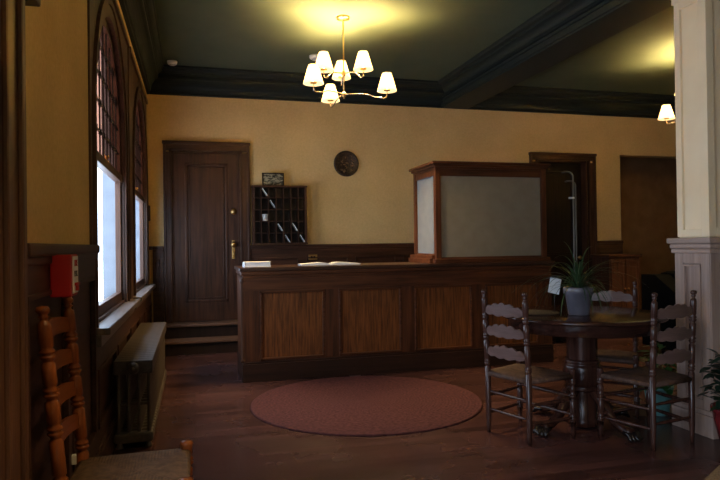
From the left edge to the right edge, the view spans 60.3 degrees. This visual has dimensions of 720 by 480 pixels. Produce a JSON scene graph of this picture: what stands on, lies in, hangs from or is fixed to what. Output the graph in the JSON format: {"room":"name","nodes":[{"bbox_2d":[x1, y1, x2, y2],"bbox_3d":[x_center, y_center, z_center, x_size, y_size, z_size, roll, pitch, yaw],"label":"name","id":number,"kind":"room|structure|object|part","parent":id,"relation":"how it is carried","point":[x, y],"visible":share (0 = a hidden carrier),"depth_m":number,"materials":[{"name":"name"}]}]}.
{"room":"hotel lobby","nodes":[
{"label":"hotel lobby","id":0,"kind":"room"},
{"bbox_2d":[25,0,147,244],"bbox_3d":[-1.300,-0.439,2.395,0.162,3.520,11.690,-1,0,-15],"label":"wall","id":1,"kind":"structure","parent":0,"point":[57,140],"depth_m":2.63,"materials":[{"name":"paint"}]},
{"bbox_2d":[0,0,40,479],"bbox_3d":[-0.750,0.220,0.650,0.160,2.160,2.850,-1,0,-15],"label":"door frame","id":2,"kind":"structure","parent":1,"relation":"in","point":[14,374],"depth_m":1.83,"materials":[{"name":"brown wood"}]},
{"bbox_2d":[27,243,99,479],"bbox_3d":[-1.247,0.671,2.660,0.055,1.305,1.520,-1,0,-15],"label":"wainscoting","id":3,"kind":"structure","parent":1,"relation":"attached to","point":[39,255],"depth_m":2.52,"materials":[{"name":"brown wood"}]},
{"bbox_2d":[50,254,79,297],"bbox_3d":[-1.128,0.135,2.380,0.090,0.160,0.130,-1,0,-15],"label":"fire alarm","id":4,"kind":"object","parent":1,"relation":"attached to","point":[64,282],"visible":0.98,"depth_m":2.32,"materials":[{"name":"red metal"}]},
{"bbox_3d":[-1.097,0.133,2.390,0.004,0.140,0.098,-1,0,-15],"label":"plate","id":5,"kind":"part","parent":4,"relation":"part of","materials":[{"name":"white plastic"}]},
{"bbox_3d":[-1.089,0.179,2.390,0.011,0.032,0.060,-1,0,-15],"label":"pull handle","id":6,"kind":"part","parent":4,"relation":"part of","materials":[{"name":"red plastic"}]},
{"bbox_2d":[71,453,76,464],"bbox_3d":[-1.248,0.974,2.697,0.040,0.140,0.090,-1,0,-15],"label":"wall outlet","id":7,"kind":"object","parent":1,"relation":"attached to","point":[74,457],"visible":0.16,"depth_m":2.68,"materials":[{"name":"white plastic"}]},
{"bbox_2d":[87,0,140,346],"bbox_3d":[-1.789,-0.568,4.398,0.262,2.355,2.090,-1,0,-15],"label":"window","id":8,"kind":"structure","parent":1,"relation":"in","point":[108,41],"depth_m":4.59,"materials":[{"name":"brown wood"}]},
{"bbox_3d":[-1.786,-1.006,4.316,0.001,1.000,1.540,-1,0,-15],"label":"amber pane","id":9,"kind":"part","parent":8,"relation":"part of","materials":[{"name":"orange glass"}]},
{"bbox_3d":[-1.788,-0.593,4.399,0.120,2.305,2.090,-1,0,-15],"label":"casing","id":10,"kind":"part","parent":8,"relation":"part of","materials":[{"name":"brown wood"}]},
{"bbox_3d":[-1.762,-0.019,4.311,0.054,1.035,1.580,-1,0,-15],"label":"sash","id":11,"kind":"part","parent":8,"relation":"part of","materials":[{"name":"brown wood"}]},
{"bbox_3d":[-1.722,-0.569,4.328,0.032,2.135,1.820,-1,0,-15],"label":"arch moulding","id":12,"kind":"part","parent":8,"relation":"part of","materials":[{"name":"brown wood"}]},
{"bbox_3d":[-1.781,-1.036,4.318,0.042,1.000,1.620,-1,0,-15],"label":"sash","id":13,"kind":"part","parent":8,"relation":"part of","materials":[{"name":"brown wood"}]},
{"bbox_3d":[-1.710,0.554,4.406,0.130,0.110,2.050,-1,0,-15],"label":"sill","id":14,"kind":"part","parent":8,"relation":"part of","materials":[{"name":"brown wood"}]},
{"bbox_2d":[97,294,151,455],"bbox_3d":[-2.040,0.989,5.601,0.045,0.740,4.580,-1,0,-15],"label":"trim","id":15,"kind":"structure","parent":1,"relation":"attached to","point":[107,354],"depth_m":3.94,"materials":[{"name":"brown wood"}]},
{"bbox_2d":[127,47,132,298],"bbox_3d":[-2.034,-0.578,5.471,0.022,2.270,0.150,-1,0,-15],"label":"trim","id":16,"kind":"structure","parent":1,"relation":"attached to","point":[128,48],"depth_m":5.43,"materials":[{"name":"brown wood"}]},
{"bbox_2d":[119,0,163,93],"bbox_3d":[-1.133,-2.060,2.459,0.230,0.280,11.290,-1,0,-15],"label":"trim","id":17,"kind":"structure","parent":1,"relation":"attached to","point":[140,17],"depth_m":6.11,"materials":[{"name":"black paint"}]},
{"bbox_2d":[130,46,155,308],"bbox_3d":[-2.364,-0.542,6.537,0.262,2.355,2.120,-1,0,-15],"label":"window","id":18,"kind":"structure","parent":1,"relation":"in","point":[142,289],"depth_m":7.00,"materials":[{"name":"brown wood"}]},
{"bbox_3d":[-2.397,-0.979,6.590,0.001,1.000,1.510,-1,0,-15],"label":"amber pane","id":19,"kind":"part","parent":18,"relation":"part of","materials":[{"name":"orange glass"}]},
{"bbox_3d":[-2.364,-0.567,6.537,0.120,2.305,2.120,-1,0,-15],"label":"casing","id":20,"kind":"part","parent":18,"relation":"part of","materials":[{"name":"brown wood"}]},
{"bbox_3d":[-2.393,-1.009,6.592,0.042,1.000,1.590,-1,0,-15],"label":"sash","id":21,"kind":"part","parent":18,"relation":"part of","materials":[{"name":"brown wood"}]},
{"bbox_3d":[-2.373,0.009,6.585,0.054,1.035,1.550,-1,0,-15],"label":"sash","id":22,"kind":"part","parent":18,"relation":"part of","materials":[{"name":"brown wood"}]},
{"bbox_3d":[-2.333,-0.542,6.602,0.032,2.135,1.790,-1,0,-15],"label":"arch moulding","id":23,"kind":"part","parent":18,"relation":"part of","materials":[{"name":"brown wood"}]},
{"bbox_3d":[-2.285,0.580,6.545,0.130,0.110,2.080,-1,0,-15],"label":"sill","id":24,"kind":"part","parent":18,"relation":"part of","materials":[{"name":"brown wood"}]},
{"bbox_2d":[165,341,237,355],"bbox_3d":[-1.836,1.305,7.630,1.290,0.135,0.280,-1,0,-15],"label":"trim","id":25,"kind":"structure","parent":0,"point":[214,347],"depth_m":7.46,"materials":[{"name":"black wood"}]},
{"bbox_2d":[165,335,237,344],"bbox_3d":[-1.833,1.223,7.617,1.310,0.030,0.310,-1,0,-15],"label":"trim","id":26,"kind":"structure","parent":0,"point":[234,337],"depth_m":7.51,"materials":[{"name":"brown wood"}]},
{"bbox_2d":[147,94,675,321],"bbox_3d":[1.896,-0.424,9.204,9.548,3.520,0.200,-1,0,-15],"label":"wall","id":27,"kind":"structure","parent":0,"point":[299,140],"depth_m":8.64,"materials":[{"name":"paint"}]},
{"bbox_2d":[152,246,163,321],"bbox_3d":[-2.554,0.732,7.861,0.133,1.305,0.055,-1,0,-15],"label":"trim","id":28,"kind":"structure","parent":27,"relation":"attached to","point":[158,251],"depth_m":7.85,"materials":[{"name":"brown wood"}]},
{"bbox_2d":[165,319,237,338],"bbox_3d":[-1.933,1.212,8.004,1.200,0.330,0.490,-1,0,-15],"label":"trim","id":29,"kind":"structure","parent":27,"relation":"attached to","point":[223,330],"depth_m":7.75,"materials":[{"name":"black wood"}]},
{"bbox_2d":[166,320,237,327],"bbox_3d":[-1.897,1.061,7.865,1.220,0.030,0.260,-1,0,-15],"label":"trim","id":30,"kind":"structure","parent":27,"relation":"attached to","point":[230,322],"depth_m":7.77,"materials":[{"name":"brown wood"}]},
{"bbox_2d":[162,140,250,322],"bbox_3d":[-1.992,0.054,8.115,1.108,2.650,0.252,-1,0,-15],"label":"door","id":31,"kind":"structure","parent":27,"relation":"in","point":[206,199],"depth_m":8.08,"materials":[{"name":"brown wood"}]},
{"bbox_3d":[-1.657,0.124,8.133,0.072,0.240,0.070,-1,0,-15],"label":"handle","id":32,"kind":"part","parent":31,"relation":"part of","materials":[{"name":"gold metal"}]},
{"bbox_2d":[251,185,307,244],"bbox_3d":[-1.066,-0.328,8.213,0.725,0.776,0.171,-1,0,-15],"label":"rack","id":33,"kind":"object","parent":27,"relation":"attached to","point":[290,202],"visible":1,"depth_m":8.24,"materials":[{"name":"black wood"}]},
{"bbox_2d":[262,214,267,220],"bbox_3d":[-1.250,-0.295,8.128,0.086,0.090,0.101,-1,-1,32],"label":"cup","id":34,"kind":"object","parent":33,"relation":"on","point":[264,216],"visible":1,"depth_m":8.10,"materials":[{"name":"white ceramic"}]},
{"bbox_2d":[262,173,283,184],"bbox_3d":[-1.150,-0.802,8.205,0.290,0.175,0.040,-1,0,-15],"label":"framed photograph","id":35,"kind":"object","parent":33,"relation":"on","point":[267,178],"visible":0.83,"depth_m":8.20,"materials":[{"name":"black wood"}]},
{"bbox_2d":[255,197,303,198],"bbox_3d":[-1.070,-0.554,8.219,0.661,0.008,0.144,-1,0,-15],"label":"shelf","id":36,"kind":"object","parent":33,"relation":"attached to","point":[255,197],"depth_m":8.20,"materials":[{"name":"brown wood"}]},
{"bbox_2d":[255,221,303,221],"bbox_3d":[-1.066,-0.247,8.216,0.661,0.008,0.144,-1,0,-15],"label":"shelf","id":37,"kind":"object","parent":33,"relation":"attached to","point":[255,221],"depth_m":8.16,"materials":[{"name":"brown wood"}]},
{"bbox_2d":[255,209,304,209],"bbox_3d":[-1.068,-0.401,8.218,0.661,0.008,0.144,-1,0,-15],"label":"shelf","id":38,"kind":"object","parent":33,"relation":"attached to","point":[255,209],"depth_m":8.15,"materials":[{"name":"brown wood"}]},
{"bbox_2d":[309,255,316,259],"bbox_3d":[-0.635,0.233,8.375,0.120,0.070,0.008,-1,0,-15],"label":"outlet plate","id":39,"kind":"object","parent":27,"relation":"attached to","point":[311,256],"visible":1,"depth_m":8.37,"materials":[{"name":"gold metal"}]},
{"bbox_2d":[251,243,413,264],"bbox_3d":[0.562,0.697,8.699,4.130,1.305,0.055,-1,0,-15],"label":"trim","id":40,"kind":"structure","parent":27,"relation":"attached to","point":[376,252],"depth_m":8.45,"materials":[{"name":"brown wood"}]},
{"bbox_2d":[334,151,358,176],"bbox_3d":[-0.188,-1.050,8.527,0.356,0.356,0.036,-1,0,-15],"label":"round plaque","id":41,"kind":"object","parent":27,"relation":"attached to","point":[346,163],"visible":1,"depth_m":8.52,"materials":[{"name":"brown metal"}]},
{"bbox_2d":[150,65,675,118],"bbox_3d":[1.951,-2.047,8.932,9.548,0.280,0.390,-1,0,-15],"label":"trim","id":42,"kind":"structure","parent":27,"relation":"attached to","point":[177,80],"depth_m":8.52,"materials":[{"name":"black paint"}]},
{"bbox_2d":[528,152,597,305],"bbox_3d":[3.070,0.003,9.477,1.143,2.640,0.252,-1,0,-15],"label":"door","id":43,"kind":"structure","parent":27,"relation":"in","point":[559,209],"depth_m":9.55,"materials":[{"name":"brown wood"}]},
{"bbox_2d":[597,240,622,253],"bbox_3d":[3.872,0.660,9.590,0.465,1.305,0.055,-1,0,-15],"label":"trim","id":44,"kind":"structure","parent":27,"relation":"attached to","point":[612,246],"depth_m":9.59,"materials":[{"name":"brown wood"}]},
{"bbox_2d":[154,0,674,94],"bbox_3d":[3.030,-2.295,4.985,9.910,0.120,14.400,-1,0,-15],"label":"ceiling","id":45,"kind":"structure","parent":0,"point":[407,39],"depth_m":6.71,"materials":[{"name":"green paint"}]},
{"bbox_2d":[167,60,176,65],"bbox_3d":[-2.252,-2.118,7.435,0.120,0.050,0.120,-1,0,-15],"label":"smoke detector","id":46,"kind":"object","parent":45,"relation":"attached to","point":[169,62],"visible":1,"depth_m":7.40,"materials":[{"name":"white plastic"}]},
{"bbox_2d":[309,54,317,60],"bbox_3d":[-0.518,-2.143,7.301,0.160,0.050,0.160,-1,0,-15],"label":"smoke detector","id":47,"kind":"object","parent":45,"relation":"attached to","point":[313,57],"visible":0.52,"depth_m":7.25,"materials":[{"name":"white plastic"}]},
{"bbox_2d":[303,15,396,107],"bbox_3d":[-0.089,-1.779,6.105,0.888,0.809,0.901,-1,0,0],"label":"chandelier","id":48,"kind":"object","parent":45,"relation":"hanging from","point":[313,77],"visible":1,"depth_m":6.01,"materials":[{"name":"gold metal"}]},
{"bbox_3d":[-0.433,-1.535,5.748,0.192,0.175,0.192,-1,0,0],"label":"lamp shade","id":49,"kind":"part","parent":48,"relation":"part of","materials":[{"name":"white fabric"}]},
{"bbox_3d":[-0.350,-1.722,5.978,0.192,0.175,0.192,-1,0,0],"label":"lamp shade","id":50,"kind":"part","parent":48,"relation":"part of","materials":[{"name":"white fabric"}]},
{"bbox_3d":[-0.296,-1.425,5.904,0.013,0.105,0.427,-1,-1,41],"label":"arm","id":51,"kind":"part","parent":48,"relation":"part of","materials":[{"name":"gold metal"}]},
{"bbox_3d":[-0.308,-1.530,6.457,0.192,0.175,0.192,-1,0,0],"label":"lamp shade","id":52,"kind":"part","parent":48,"relation":"part of","materials":[{"name":"white fabric"}]},
{"bbox_3d":[-0.257,-1.613,6.020,0.217,0.105,0.013,-1,-1,-25],"label":"arm","id":53,"kind":"part","parent":48,"relation":"part of","materials":[{"name":"gold metal"}]},
{"bbox_3d":[-0.189,-1.722,6.275,0.192,0.175,0.192,-1,0,0],"label":"lamp shade","id":54,"kind":"part","parent":48,"relation":"part of","materials":[{"name":"white fabric"}]},
{"bbox_3d":[-0.161,-1.768,6.067,0.014,0.770,0.015,-1,0,0],"label":"stem","id":55,"kind":"part","parent":48,"relation":"part of","materials":[{"name":"gold metal"}]},
{"bbox_3d":[-0.061,-1.615,6.020,0.217,0.105,0.013,-1,-1,25],"label":"arm","id":56,"kind":"part","parent":48,"relation":"part of","materials":[{"name":"gold metal"}]},
{"bbox_3d":[0.030,-1.727,5.978,0.192,0.175,0.192,-1,0,0],"label":"lamp shade","id":57,"kind":"part","parent":48,"relation":"part of","materials":[{"name":"white fabric"}]},
{"bbox_3d":[0.057,-1.429,6.061,0.427,0.105,0.013,-1,0,1],"label":"arm","id":58,"kind":"part","parent":48,"relation":"part of","materials":[{"name":"gold metal"}]},
{"bbox_3d":[0.262,-1.541,6.058,0.192,0.175,0.192,-1,0,0],"label":"lamp shade","id":59,"kind":"part","parent":48,"relation":"part of","materials":[{"name":"white fabric"}]},
{"bbox_2d":[438,0,670,108],"bbox_3d":[2.785,-2.104,3.513,0.730,0.280,11.290,-1,0,-15],"label":"ceiling beam","id":60,"kind":"structure","parent":45,"relation":"attached to","point":[563,29],"depth_m":6.38,"materials":[{"name":"black paint"}]},
{"bbox_2d":[658,94,675,124],"bbox_3d":[3.994,-1.823,7.286,0.888,0.809,0.901,-1,0,0],"label":"chandelier","id":61,"kind":"object","parent":45,"relation":"hanging from","point":[666,113],"visible":0.12,"depth_m":7.59,"materials":[{"name":"gold metal"}]},
{"bbox_3d":[3.775,-1.575,7.639,0.192,0.175,0.192,-1,0,0],"label":"lamp shade","id":62,"kind":"part","parent":61,"relation":"part of","materials":[{"name":"white fabric"}]},
{"bbox_2d":[112,336,719,479],"bbox_3d":[3.054,1.345,4.947,9.960,0.120,14.400,-1,0,-15],"label":"floor","id":63,"kind":"structure","parent":0,"point":[205,401],"depth_m":4.02,"materials":[{"name":"brown wood"}]},
{"bbox_2d":[35,297,193,479],"bbox_3d":[-0.894,0.768,2.345,0.506,1.095,0.500,-1,0,-15],"label":"chair","id":64,"kind":"object","parent":63,"relation":"on","point":[168,464],"visible":1,"depth_m":2.35,"materials":[{"name":"orange wood"}]},
{"bbox_3d":[-1.035,0.768,2.089,0.101,1.095,0.053,-1,0,-15],"label":"post","id":65,"kind":"part","parent":64,"relation":"part of","materials":[{"name":"orange wood"}]},
{"bbox_3d":[-1.144,0.773,2.495,0.101,1.095,0.053,-1,0,-15],"label":"post","id":66,"kind":"part","parent":64,"relation":"part of","materials":[{"name":"orange wood"}]},
{"bbox_3d":[-0.868,0.889,2.350,0.435,0.042,0.480,-1,0,-15],"label":"seat","id":67,"kind":"part","parent":64,"relation":"part of","materials":[{"name":"beige wicker"}]},
{"bbox_3d":[-0.614,1.076,2.186,0.055,0.470,0.055,-1,0,-15],"label":"leg","id":68,"kind":"part","parent":64,"relation":"part of","materials":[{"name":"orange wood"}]},
{"bbox_3d":[-0.730,1.081,2.615,0.055,0.470,0.055,-1,0,-15],"label":"leg","id":69,"kind":"part","parent":64,"relation":"part of","materials":[{"name":"orange wood"}]},
{"bbox_2d":[113,322,166,449],"bbox_3d":[-1.722,1.068,4.978,0.238,0.562,2.168,-1,0,-15],"label":"radiator","id":70,"kind":"object","parent":63,"relation":"on","point":[140,372],"visible":1,"depth_m":4.10,"materials":[{"name":"metal"}]},
{"bbox_2d":[250,376,482,435],"bbox_3d":[0.052,1.320,5.098,1.880,0.012,1.879,-1,0,-15],"label":"braided rug","id":71,"kind":"object","parent":63,"relation":"on","point":[349,405],"visible":1,"depth_m":4.91,"materials":[{"name":"fabric"}]},
{"bbox_2d":[234,261,554,382],"bbox_3d":[0.395,0.792,6.618,3.355,1.085,0.765,-1,0,-15],"label":"reception counter","id":72,"kind":"object","parent":63,"relation":"on","point":[295,321],"depth_m":6.21,"materials":[{"name":"brown wood"}]},
{"bbox_3d":[-1.112,0.763,5.864,0.036,0.790,0.035,-1,0,-15],"label":"corner moulding","id":73,"kind":"part","parent":72,"relation":"part of","materials":[{"name":"brown wood"}]},
{"bbox_2d":[243,261,270,266],"bbox_3d":[-1.014,0.238,6.083,0.253,0.050,0.180,-1,-1,-17],"label":"closed book","id":74,"kind":"object","parent":72,"relation":"on","point":[256,263],"visible":0.98,"depth_m":6.00,"materials":[{"name":"white paper"}]},
{"bbox_3d":[-0.653,0.813,6.003,0.630,0.660,0.016,-1,0,-15],"label":"panel","id":75,"kind":"part","parent":72,"relation":"part of","materials":[{"name":"brown wood"}]},
{"bbox_3d":[-0.649,0.813,5.986,0.630,0.660,0.033,-1,0,-15],"label":"panel moulding","id":76,"kind":"part","parent":72,"relation":"part of","materials":[{"name":"brown wood"}]},
{"bbox_2d":[298,262,360,265],"bbox_3d":[-0.315,0.240,6.302,0.610,0.031,0.250,-1,0,-13],"label":"open book","id":77,"kind":"object","parent":72,"relation":"on","point":[311,263],"visible":0.99,"depth_m":6.20,"materials":[{"name":"white paper"}]},
{"bbox_3d":[0.101,0.805,6.206,0.652,0.660,0.016,-1,0,-15],"label":"panel","id":78,"kind":"part","parent":72,"relation":"part of","materials":[{"name":"brown wood"}]},
{"bbox_3d":[0.105,0.805,6.189,0.652,0.660,0.033,-1,0,-15],"label":"panel moulding","id":79,"kind":"part","parent":72,"relation":"part of","materials":[{"name":"brown wood"}]},
{"bbox_2d":[234,261,554,271],"bbox_3d":[0.388,0.267,6.623,3.355,0.035,0.765,-1,0,-15],"label":"countertop","id":80,"kind":"structure","parent":72,"relation":"on","point":[389,264],"depth_m":6.25,"materials":[{"name":"brown wood"}]},
{"bbox_3d":[0.390,0.317,6.620,3.325,0.065,0.730,-1,0,-15],"label":"moulding","id":81,"kind":"part","parent":72,"relation":"part of","materials":[{"name":"brown wood"}]},
{"bbox_3d":[0.859,0.796,6.410,0.640,0.660,0.016,-1,0,-15],"label":"panel","id":82,"kind":"part","parent":72,"relation":"part of","materials":[{"name":"brown wood"}]},
{"bbox_3d":[0.864,0.796,6.393,0.640,0.660,0.033,-1,0,-15],"label":"panel moulding","id":83,"kind":"part","parent":72,"relation":"part of","materials":[{"name":"brown wood"}]},
{"bbox_2d":[408,161,550,263],"bbox_3d":[1.307,-0.288,6.879,1.375,1.055,0.760,-1,0,-15],"label":"display cabinet","id":84,"kind":"object","parent":72,"relation":"on","point":[465,211],"visible":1,"depth_m":6.58,"materials":[{"name":"brown wood"}]},
{"bbox_3d":[0.646,-0.243,7.001,0.060,0.985,0.060,-1,0,-15],"label":"post","id":85,"kind":"part","parent":84,"relation":"part of","materials":[{"name":"brown wood"}]},
{"bbox_3d":[0.721,-0.264,6.711,0.006,0.830,0.550,-1,0,-15],"label":"pane","id":86,"kind":"part","parent":84,"relation":"part of","materials":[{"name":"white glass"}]},
{"bbox_3d":[0.802,-0.250,6.422,0.060,0.985,0.060,-1,0,-15],"label":"post","id":87,"kind":"part","parent":84,"relation":"part of","materials":[{"name":"brown wood"}]},
{"bbox_3d":[1.308,-0.778,6.875,1.365,0.075,0.740,-1,0,-15],"label":"cornice","id":88,"kind":"part","parent":84,"relation":"part of","materials":[{"name":"brown wood"}]},
{"bbox_3d":[1.394,-0.249,6.578,1.175,0.860,0.006,-1,0,-15],"label":"pane","id":89,"kind":"part","parent":84,"relation":"part of","materials":[{"name":"beige glass"}]},
{"bbox_3d":[1.984,-0.264,6.740,0.060,0.985,0.060,-1,0,-15],"label":"post","id":90,"kind":"part","parent":84,"relation":"part of","materials":[{"name":"brown wood"}]},
{"bbox_3d":[1.613,0.788,6.613,0.626,0.660,0.016,-1,0,-15],"label":"panel","id":91,"kind":"part","parent":72,"relation":"part of","materials":[{"name":"brown wood"}]},
{"bbox_3d":[1.618,0.788,6.596,0.626,0.660,0.033,-1,0,-15],"label":"panel moulding","id":92,"kind":"part","parent":72,"relation":"part of","materials":[{"name":"brown wood"}]},
{"bbox_2d":[481,289,576,445],"bbox_3d":[1.110,0.818,4.173,0.435,0.972,0.506,0,-1,-33],"label":"chair","id":93,"kind":"object","parent":63,"relation":"on","point":[526,374],"visible":1,"depth_m":4.07,"materials":[{"name":"brown wood"}]},
{"bbox_3d":[0.862,0.822,4.226,0.066,0.972,0.044,0,-1,-33],"label":"post","id":94,"kind":"part","parent":93,"relation":"part of","materials":[{"name":"brown wood"}]},
{"bbox_3d":[1.151,1.079,4.470,0.046,0.455,0.046,0,-1,-33],"label":"leg","id":95,"kind":"part","parent":93,"relation":"part of","materials":[{"name":"brown wood"}]},
{"bbox_3d":[1.058,0.817,3.925,0.066,0.972,0.044,0,-1,-33],"label":"post","id":96,"kind":"part","parent":93,"relation":"part of","materials":[{"name":"brown wood"}]},
{"bbox_3d":[1.123,0.898,4.181,0.395,0.042,0.495,0,-1,-33],"label":"seat","id":97,"kind":"part","parent":93,"relation":"part of","materials":[{"name":"brown wicker"}]},
{"bbox_3d":[1.402,1.072,4.085,0.046,0.455,0.046,0,-1,-33],"label":"leg","id":98,"kind":"part","parent":93,"relation":"part of","materials":[{"name":"brown wood"}]},
{"bbox_2d":[556,171,577,342],"bbox_3d":[2.795,0.209,8.086,0.560,2.210,0.620,-1,-1,19],"label":"stand","id":99,"kind":"object","parent":63,"relation":"on","point":[571,173],"visible":0.44,"depth_m":8.01,"materials":[{"name":"silver metal"}]},
{"bbox_2d":[502,305,668,442],"bbox_3d":[1.553,0.900,4.332,1.100,0.785,1.100,-1,0,-15],"label":"pedestal table","id":100,"kind":"object","parent":63,"relation":"on","point":[581,333],"visible":0.72,"depth_m":4.18,"materials":[{"name":"brown wood"}]},
{"bbox_2d":[529,310,558,315],"bbox_3d":[1.225,0.505,4.321,0.316,0.010,0.316,-1,0,-15],"label":"placemat","id":101,"kind":"object","parent":100,"relation":"on","point":[531,312],"visible":0.58,"depth_m":4.25,"materials":[{"name":"wicker"}]},
{"bbox_2d":[548,277,560,312],"bbox_3d":[1.340,0.381,4.264,0.066,0.256,0.082,-1,-1,41],"label":"card holder","id":102,"kind":"object","parent":101,"relation":"on","point":[554,282],"visible":0.73,"depth_m":4.26,"materials":[{"name":"black"}]},
{"bbox_2d":[512,243,636,315],"bbox_3d":[1.459,0.257,4.205,0.862,0.499,0.818,-1,0,-15],"label":"spider plant","id":103,"kind":"object","parent":100,"relation":"on","point":[578,296],"visible":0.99,"depth_m":4.14,"materials":[{"name":"green plant"}]},
{"bbox_3d":[1.483,0.411,4.205,0.200,0.189,0.200,-1,0,-15],"label":"pot","id":104,"kind":"part","parent":103,"relation":"part of","materials":[{"name":"grey ceramic"}]},
{"bbox_2d":[587,281,639,417],"bbox_3d":[1.921,0.813,4.815,0.506,0.972,0.435,-1,-1,31],"label":"chair","id":105,"kind":"object","parent":63,"relation":"on","point":[611,356],"visible":0.36,"depth_m":4.85,"materials":[{"name":"brown wood"}]},
{"bbox_3d":[1.915,0.892,4.802,0.495,0.042,0.395,-1,-1,31],"label":"seat","id":106,"kind":"part","parent":105,"relation":"part of","materials":[{"name":"brown wicker"}]},
{"bbox_3d":[2.168,0.810,4.874,0.044,0.972,0.066,-1,-1,31],"label":"post","id":107,"kind":"part","parent":105,"relation":"part of","materials":[{"name":"brown wood"}]},
{"bbox_3d":[2.019,1.068,4.527,0.046,0.455,0.046,-1,-1,31],"label":"leg","id":108,"kind":"part","parent":105,"relation":"part of","materials":[{"name":"brown wood"}]},
{"bbox_2d":[590,254,641,308],"bbox_3d":[3.835,0.760,9.257,0.580,1.100,0.477,-1,0,-15],"label":"base cabinet","id":109,"kind":"object","parent":63,"relation":"on","point":[597,259],"visible":0.51,"depth_m":9.08,"materials":[{"name":"brown wood"}]},
{"bbox_3d":[3.765,0.740,9.037,0.230,0.920,0.025,-1,0,-15],"label":"door","id":110,"kind":"part","parent":109,"relation":"part of","materials":[{"name":"brown wood"}]},
{"bbox_3d":[4.006,0.737,9.102,0.230,0.920,0.025,-1,0,-15],"label":"door","id":111,"kind":"part","parent":109,"relation":"part of","materials":[{"name":"brown wood"}]},
{"bbox_2d":[596,290,696,451],"bbox_3d":[1.880,0.807,4.030,0.506,0.972,0.435,-1,-1,-26],"label":"chair","id":112,"kind":"object","parent":63,"relation":"on","point":[648,376],"visible":1,"depth_m":3.92,"materials":[{"name":"brown wood"}]},
{"bbox_3d":[1.591,1.070,4.101,0.046,0.455,0.046,-1,-1,-26],"label":"leg","id":113,"kind":"part","parent":112,"relation":"part of","materials":[{"name":"brown wood"}]},
{"bbox_3d":[1.875,0.887,4.042,0.495,0.042,0.395,-1,-1,-26],"label":"seat","id":114,"kind":"part","parent":112,"relation":"part of","materials":[{"name":"brown wicker"}]},
{"bbox_3d":[2.005,1.066,4.303,0.046,0.455,0.046,-1,-1,-26],"label":"leg","id":115,"kind":"part","parent":112,"relation":"part of","materials":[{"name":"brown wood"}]},
{"bbox_3d":[1.797,0.806,3.790,0.044,0.972,0.066,-1,-1,-26],"label":"post","id":116,"kind":"part","parent":112,"relation":"part of","materials":[{"name":"brown wood"}]},
{"bbox_3d":[2.120,0.803,3.948,0.044,0.972,0.066,-1,-1,-26],"label":"post","id":117,"kind":"part","parent":112,"relation":"part of","materials":[{"name":"brown wood"}]},
{"bbox_2d":[629,343,676,415],"bbox_3d":[2.229,1.024,4.597,0.396,0.535,0.392,-1,0,-15],"label":"planter","id":118,"kind":"object","parent":63,"relation":"on","point":[669,389],"visible":0.26,"depth_m":4.54,"materials":[{"name":"ceramic"}]},
{"bbox_3d":[2.221,1.188,4.612,0.203,0.209,0.203,-1,0,-15],"label":"pot","id":119,"kind":"part","parent":118,"relation":"part of","materials":[{"name":"teal ceramic"}]},
{"bbox_2d":[641,271,676,350],"bbox_3d":[4.314,0.821,7.095,1.860,0.930,0.860,-1,0,-15],"label":"sofa","id":120,"kind":"object","parent":63,"relation":"on","point":[663,284],"visible":0.33,"depth_m":7.01,"materials":[{"name":"black leather"}]},
{"bbox_3d":[4.234,0.674,7.386,1.400,0.630,0.260,-1,0,-15],"label":"backrest","id":121,"kind":"part","parent":120,"relation":"part of","materials":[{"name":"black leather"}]},
{"bbox_2d":[667,0,719,439],"bbox_3d":[2.530,-0.334,4.267,0.730,3.240,0.420,-1,0,-15],"label":"pillar","id":122,"kind":"structure","parent":63,"relation":"on","point":[696,22],"depth_m":4.12,"materials":[{"name":"beige paint"}]},
{"bbox_2d":[697,346,719,440],"bbox_3d":[2.287,0.948,3.752,0.449,0.673,0.417,-1,0,-15],"label":"planter","id":123,"kind":"object","parent":63,"relation":"on","point":[715,406],"visible":1,"depth_m":3.77,"materials":[{"name":"red glazed ceramic"},{"name":"green leaf"},{"name":"soil"}]},
{"bbox_3d":[2.284,1.129,3.739,0.300,0.239,0.300,-1,0,-15],"label":"pot","id":124,"kind":"part","parent":123,"relation":"part of","materials":[{"name":"red ceramic"}]},
{"bbox_2d":[704,465,719,479],"bbox_3d":[2.473,1.273,3.427,0.750,0.011,1.100,-1,-1,44],"label":"floor mat","id":125,"kind":"object","parent":63,"relation":"on","point":[715,475],"visible":1,"depth_m":3.36,"materials":[{"name":"wicker"}]},
{"bbox_2d":[620,157,679,308],"bbox_3d":[1.726,-0.417,9.836,9.548,3.520,1.110,-1,0,-15],"label":"wall","id":126,"kind":"structure","parent":0,"point":[648,186],"depth_m":11.20,"materials":[{"name":"brown paint"}]}
]}

